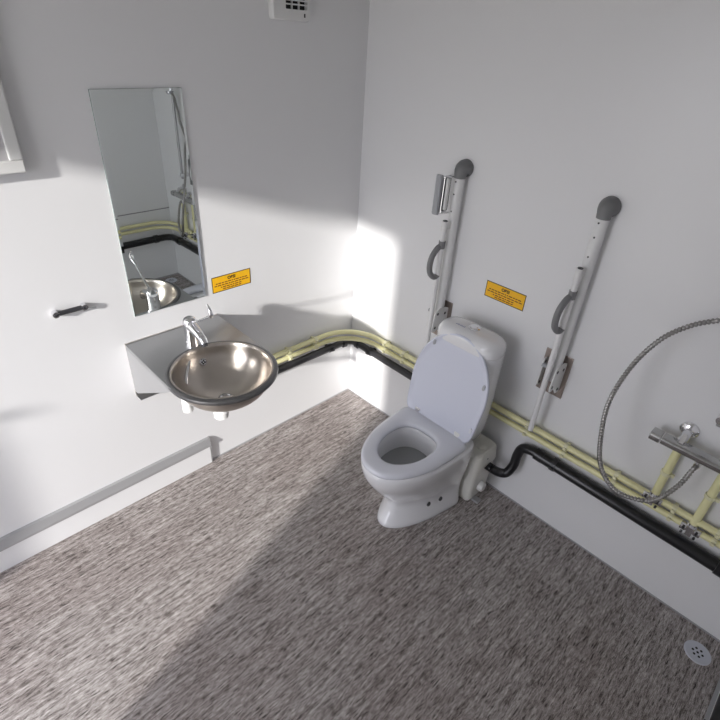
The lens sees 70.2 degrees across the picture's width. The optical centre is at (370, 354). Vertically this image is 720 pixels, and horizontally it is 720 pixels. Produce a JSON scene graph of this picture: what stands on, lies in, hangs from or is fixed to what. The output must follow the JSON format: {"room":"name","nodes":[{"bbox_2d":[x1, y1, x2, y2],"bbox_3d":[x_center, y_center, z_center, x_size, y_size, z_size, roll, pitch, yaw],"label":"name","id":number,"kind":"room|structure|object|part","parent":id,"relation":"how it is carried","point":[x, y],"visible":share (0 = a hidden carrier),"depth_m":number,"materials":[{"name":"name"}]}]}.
{"room":"accessible bathroom","nodes":[
{"label":"accessible bathroom","id":0,"kind":"room"},
{"bbox_2d":[0,0,369,536],"bbox_3d":[-1.102,-0.319,1.659,3.020,2.490,0.060,-26,43,-38],"label":"wall","id":1,"kind":"structure","parent":0,"point":[274,109],"depth_m":1.94,"materials":[{"name":"white paint"}]},
{"bbox_2d":[0,79,25,174],"bbox_3d":[-1.274,-0.732,1.058,0.795,0.773,0.032,-26,43,-38],"label":"window","id":2,"kind":"structure","parent":1,"relation":"in","point":[11,159],"depth_m":1.45,"materials":[{"name":"grey"}]},
{"bbox_2d":[51,303,95,317],"bbox_3d":[-1.034,-0.157,1.788,0.143,0.027,0.024,-26,43,-38],"label":"coat hook","id":3,"kind":"object","parent":1,"relation":"attached to","point":[56,314],"visible":1,"depth_m":1.77,"materials":[{"name":"grey metal"}]},
{"bbox_2d":[0,447,211,572],"bbox_3d":[-1.456,0.804,1.991,1.845,0.118,0.016,-26,43,-38],"label":"baseboard","id":4,"kind":"structure","parent":1,"relation":"attached to","point":[27,548],"depth_m":2.23,"materials":[{"name":"white"}]},
{"bbox_2d":[0,437,212,551],"bbox_3d":[-1.449,0.788,1.980,1.851,0.158,0.024,-26,43,-38],"label":"trim","id":5,"kind":"structure","parent":1,"relation":"attached to","point":[77,506],"depth_m":2.19,"materials":[{"name":"grey metal"}]},
{"bbox_2d":[88,87,205,316],"bbox_3d":[-0.773,-0.526,1.851,0.300,0.782,0.006,-26,43,-38],"label":"wall mirror","id":6,"kind":"object","parent":1,"relation":"attached to","point":[142,133],"visible":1,"depth_m":1.81,"materials":[{"name":"silver glass"}]},
{"bbox_2d":[124,314,277,419],"bbox_3d":[-0.620,0.143,2.033,0.408,0.314,0.582,-26,43,-38],"label":"basin","id":7,"kind":"object","parent":1,"relation":"attached to","point":[233,371],"visible":1,"depth_m":2.00,"materials":[{"name":"silver metal"}]},
{"bbox_3d":[-0.821,-0.003,2.183,0.402,0.256,0.006,-26,43,-38],"label":"plate","id":8,"kind":"part","parent":7,"relation":"part of","materials":[{"name":"silver metal"}]},
{"bbox_3d":[-0.704,0.072,1.975,0.018,0.107,0.151,0,33,-7],"label":"tap connector stem","id":9,"kind":"part","parent":7,"relation":"part of","materials":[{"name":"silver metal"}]},
{"bbox_2d":[182,304,213,348],"bbox_3d":[-0.641,-0.110,1.915,0.059,0.243,0.206,-26,43,-38],"label":"mixer tap","id":10,"kind":"object","parent":7,"relation":"on","point":[195,337],"visible":1,"depth_m":1.94,"materials":[{"name":"silver metal"}]},
{"bbox_3d":[-0.656,-0.082,1.947,0.046,0.068,0.108,-26,43,-38],"label":"spout","id":11,"kind":"part","parent":10,"relation":"part of","materials":[{"name":"silver metal"}]},
{"bbox_3d":[-0.632,-0.131,1.899,0.135,0.084,0.011,29,40,33],"label":"lever","id":12,"kind":"part","parent":10,"relation":"part of","materials":[{"name":"silver metal"}]},
{"bbox_3d":[-0.553,0.110,1.939,0.372,0.148,0.372,-26,43,-38],"label":"bowl","id":13,"kind":"part","parent":7,"relation":"part of","materials":[{"name":"silver metal"}]},
{"bbox_2d":[211,268,250,293],"bbox_3d":[-0.601,-0.322,2.220,0.190,0.072,0.001,-26,43,-38],"label":"warning sticker","id":14,"kind":"object","parent":1,"relation":"attached to","point":[242,277],"visible":1,"depth_m":2.22,"materials":[{"name":"orange"}]},
{"bbox_2d":[215,275,247,288],"bbox_3d":[-0.602,-0.312,2.226,0.167,0.033,0.001,-26,43,-38],"label":"print","id":15,"kind":"object","parent":14,"relation":"attached to","point":[233,281],"depth_m":2.22,"materials":[{"name":"black"}]},
{"bbox_2d":[268,0,309,21],"bbox_3d":[-0.290,-1.313,1.844,0.173,0.183,0.027,-26,43,-38],"label":"air vent","id":16,"kind":"object","parent":1,"relation":"in","point":[289,10],"visible":1,"depth_m":1.87,"materials":[{"name":"white plastic"}]},
{"bbox_2d":[278,341,411,379],"bbox_3d":[-0.204,0.247,2.521,0.948,0.363,0.699,-26,43,-38],"label":"pipe","id":17,"kind":"object","parent":1,"relation":"attached to","point":[370,351],"visible":0.42,"depth_m":2.76,"materials":[{"name":"black plastic"}]},
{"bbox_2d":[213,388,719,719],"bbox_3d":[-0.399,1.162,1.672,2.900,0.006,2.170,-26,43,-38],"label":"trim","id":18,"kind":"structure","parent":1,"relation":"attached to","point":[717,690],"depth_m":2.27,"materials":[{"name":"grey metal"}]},
{"bbox_2d":[0,389,719,719],"bbox_3d":[-0.401,1.182,1.685,2.900,0.040,2.170,-26,43,-38],"label":"floor","id":19,"kind":"structure","parent":0,"point":[265,581],"depth_m":1.97,"materials":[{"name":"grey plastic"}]},
{"bbox_2d":[361,316,506,528],"bbox_3d":[0.225,0.338,2.221,0.645,0.882,0.386,-26,43,-38],"label":"toilet","id":20,"kind":"object","parent":19,"relation":"on","point":[417,458],"visible":1,"depth_m":2.19,"materials":[{"name":"white ceramic"}]},
{"bbox_3d":[0.150,0.385,2.163,0.435,0.029,0.358,-26,43,-38],"label":"seat","id":21,"kind":"part","parent":20,"relation":"part of","materials":[{"name":"white plastic"}]},
{"bbox_3d":[0.341,0.119,2.200,0.114,0.433,0.386,-26,43,-38],"label":"lid","id":22,"kind":"part","parent":20,"relation":"part of","materials":[{"name":"white plastic"}]},
{"bbox_3d":[0.428,-0.081,2.160,0.148,0.066,0.310,-26,43,-38],"label":"cistern lid","id":23,"kind":"part","parent":20,"relation":"part of","materials":[{"name":"white ceramic"}]},
{"bbox_2d":[458,433,496,503],"bbox_3d":[0.416,0.493,2.533,0.168,0.311,0.401,-26,43,-38],"label":"pump","id":24,"kind":"object","parent":19,"relation":"on","point":[474,478],"visible":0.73,"depth_m":2.40,"materials":[{"name":"white plastic"}]},
{"bbox_3d":[0.407,0.526,2.565,0.160,0.211,0.368,-26,43,-38],"label":"tank","id":25,"kind":"part","parent":24,"relation":"part of","materials":[{"name":"white plastic"}]},
{"bbox_3d":[0.538,0.634,2.468,0.052,0.052,0.026,-26,43,-38],"label":"knob","id":26,"kind":"part","parent":24,"relation":"part of","materials":[{"name":"white plastic"}]},
{"bbox_2d":[684,640,710,665],"bbox_3d":[1.238,1.126,1.937,0.094,0.004,0.094,-26,43,-38],"label":"floor drain","id":27,"kind":"object","parent":19,"relation":"on","point":[694,650],"visible":1,"depth_m":1.94,"materials":[{"name":"grey metal"}]},
{"bbox_2d":[348,0,719,639],"bbox_3d":[0.730,-0.351,1.940,0.060,2.490,2.170,-26,43,-38],"label":"wall","id":28,"kind":"structure","parent":0,"point":[558,108],"depth_m":1.90,"materials":[{"name":"white paint"}]},
{"bbox_2d":[424,159,473,346],"bbox_3d":[0.300,-0.351,2.268,0.140,0.980,0.116,-26,43,-38],"label":"support rail","id":29,"kind":"object","parent":28,"relation":"attached to","point":[440,309],"visible":0.95,"depth_m":2.20,"materials":[{"name":"silver metal"}]},
{"bbox_3d":[0.286,-0.239,2.327,0.023,0.727,0.023,-26,43,-38],"label":"leg","id":30,"kind":"part","parent":29,"relation":"part of","materials":[{"name":"white metal"}]},
{"bbox_3d":[0.331,-0.178,2.436,0.006,0.194,0.116,-26,43,-38],"label":"wall plate","id":31,"kind":"part","parent":29,"relation":"part of","materials":[{"name":"silver metal"}]},
{"bbox_2d":[432,174,453,214],"bbox_3d":[0.298,-0.652,2.087,0.072,0.160,0.036,-7,35,-18],"label":"toilet roll holder","id":32,"kind":"object","parent":29,"relation":"attached to","point":[442,186],"visible":1,"depth_m":2.08,"materials":[{"name":"silver metal"}]},
{"bbox_3d":[0.305,-0.657,2.093,0.042,0.150,0.010,-26,43,-38],"label":"plate","id":33,"kind":"part","parent":32,"relation":"part of","materials":[{"name":"silver metal"}]},
{"bbox_3d":[0.338,-0.438,2.234,0.043,0.675,0.043,-26,43,-38],"label":"arm","id":34,"kind":"part","parent":29,"relation":"part of","materials":[{"name":"white metal"}]},
{"bbox_2d":[272,329,719,539],"bbox_3d":[-0.048,0.605,1.691,2.000,0.034,2.169,-26,43,-38],"label":"conduit pipe","id":35,"kind":"object","parent":28,"relation":"attached to","point":[616,475],"visible":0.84,"depth_m":2.18,"materials":[{"name":"beige plastic"}]},
{"bbox_2d":[276,336,719,548],"bbox_3d":[-0.051,0.641,1.714,2.000,0.033,2.169,-26,43,-38],"label":"conduit pipe","id":36,"kind":"object","parent":28,"relation":"attached to","point":[669,516],"visible":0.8,"depth_m":2.23,"materials":[{"name":"beige plastic"}]},
{"bbox_2d":[484,280,526,311],"bbox_3d":[0.561,-0.248,2.138,0.001,0.072,0.190,-26,43,-38],"label":"warning sticker","id":37,"kind":"object","parent":28,"relation":"attached to","point":[500,293],"visible":1,"depth_m":2.13,"materials":[{"name":"orange"}]},
{"bbox_2d":[488,288,521,304],"bbox_3d":[0.560,-0.239,2.144,0.001,0.033,0.167,-26,43,-38],"label":"print","id":38,"kind":"object","parent":37,"relation":"attached to","point":[506,297],"depth_m":2.14,"materials":[{"name":"black"}]},
{"bbox_2d":[528,196,621,430],"bbox_3d":[0.721,-0.097,1.928,0.140,0.980,0.116,-26,43,-38],"label":"support rail","id":39,"kind":"object","parent":28,"relation":"attached to","point":[555,369],"visible":1,"depth_m":1.88,"materials":[{"name":"silver metal"}]},
{"bbox_3d":[0.706,0.015,1.986,0.023,0.727,0.023,-26,43,-38],"label":"leg","id":40,"kind":"part","parent":39,"relation":"part of","materials":[{"name":"white metal"}]},
{"bbox_3d":[0.752,0.075,2.095,0.006,0.194,0.116,-26,43,-38],"label":"wall plate","id":41,"kind":"part","parent":39,"relation":"part of","materials":[{"name":"silver metal"}]},
{"bbox_3d":[0.759,-0.184,1.893,0.043,0.675,0.043,-26,43,-38],"label":"arm","id":42,"kind":"part","parent":39,"relation":"part of","materials":[{"name":"white metal"}]},
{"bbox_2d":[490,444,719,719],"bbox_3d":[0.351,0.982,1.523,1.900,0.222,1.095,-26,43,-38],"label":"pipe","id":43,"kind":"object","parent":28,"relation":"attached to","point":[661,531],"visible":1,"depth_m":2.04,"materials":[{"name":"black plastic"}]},
{"bbox_2d":[532,448,545,463],"bbox_3d":[0.747,0.445,2.255,0.055,0.056,0.041,-26,43,-38],"label":"pipe","id":44,"kind":"object","parent":43,"relation":"attached to","point":[538,454],"depth_m":2.24,"materials":[{"name":"black plastic"}]},
{"bbox_2d":[641,438,689,507],"bbox_3d":[1.082,0.423,1.866,0.063,0.320,0.068,-26,43,-38],"label":"riser pipe","id":45,"kind":"object","parent":28,"relation":"attached to","point":[666,472],"visible":0.66,"depth_m":1.88,"materials":[{"name":"beige plastic"}]},
{"bbox_2d":[648,422,719,473],"bbox_3d":[1.119,0.320,1.740,0.094,0.110,0.296,-26,43,-38],"label":"shower mixer","id":46,"kind":"object","parent":28,"relation":"attached to","point":[688,430],"visible":0.99,"depth_m":1.75,"materials":[{"name":"grey metal"}]},
{"bbox_3d":[1.012,0.283,1.809,0.054,0.034,0.036,-26,43,-38],"label":"handle","id":47,"kind":"part","parent":46,"relation":"part of","materials":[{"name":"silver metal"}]},
{"bbox_2d":[679,474,719,539],"bbox_3d":[1.186,0.502,1.791,0.063,0.358,0.068,-26,43,-38],"label":"riser pipe","id":48,"kind":"object","parent":28,"relation":"attached to","point":[710,496],"visible":0.98,"depth_m":1.82,"materials":[{"name":"beige plastic"}]},
{"bbox_2d":[715,414,719,426],"bbox_3d":[1.158,-0.028,1.506,0.091,0.615,0.056,-26,43,-38],"label":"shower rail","id":49,"kind":"object","parent":28,"relation":"attached to","point":[717,420],"visible":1,"depth_m":1.66,"materials":[{"name":"grey metal"}]},
{"bbox_3d":[1.158,-0.383,1.260,0.057,0.367,0.084,-26,43,-38],"label":"shower","id":50,"kind":"object","parent":49,"relation":"attached to","visible":0},
{"bbox_2d":[597,318,719,502],"bbox_3d":[0.981,0.106,1.652,0.345,0.929,0.126,18,35,20],"label":"shower hose","id":51,"kind":"object","parent":50,"relation":"attached to","point":[694,467],"visible":1,"depth_m":1.75,"materials":[{"name":"silver metal"}]}
]}

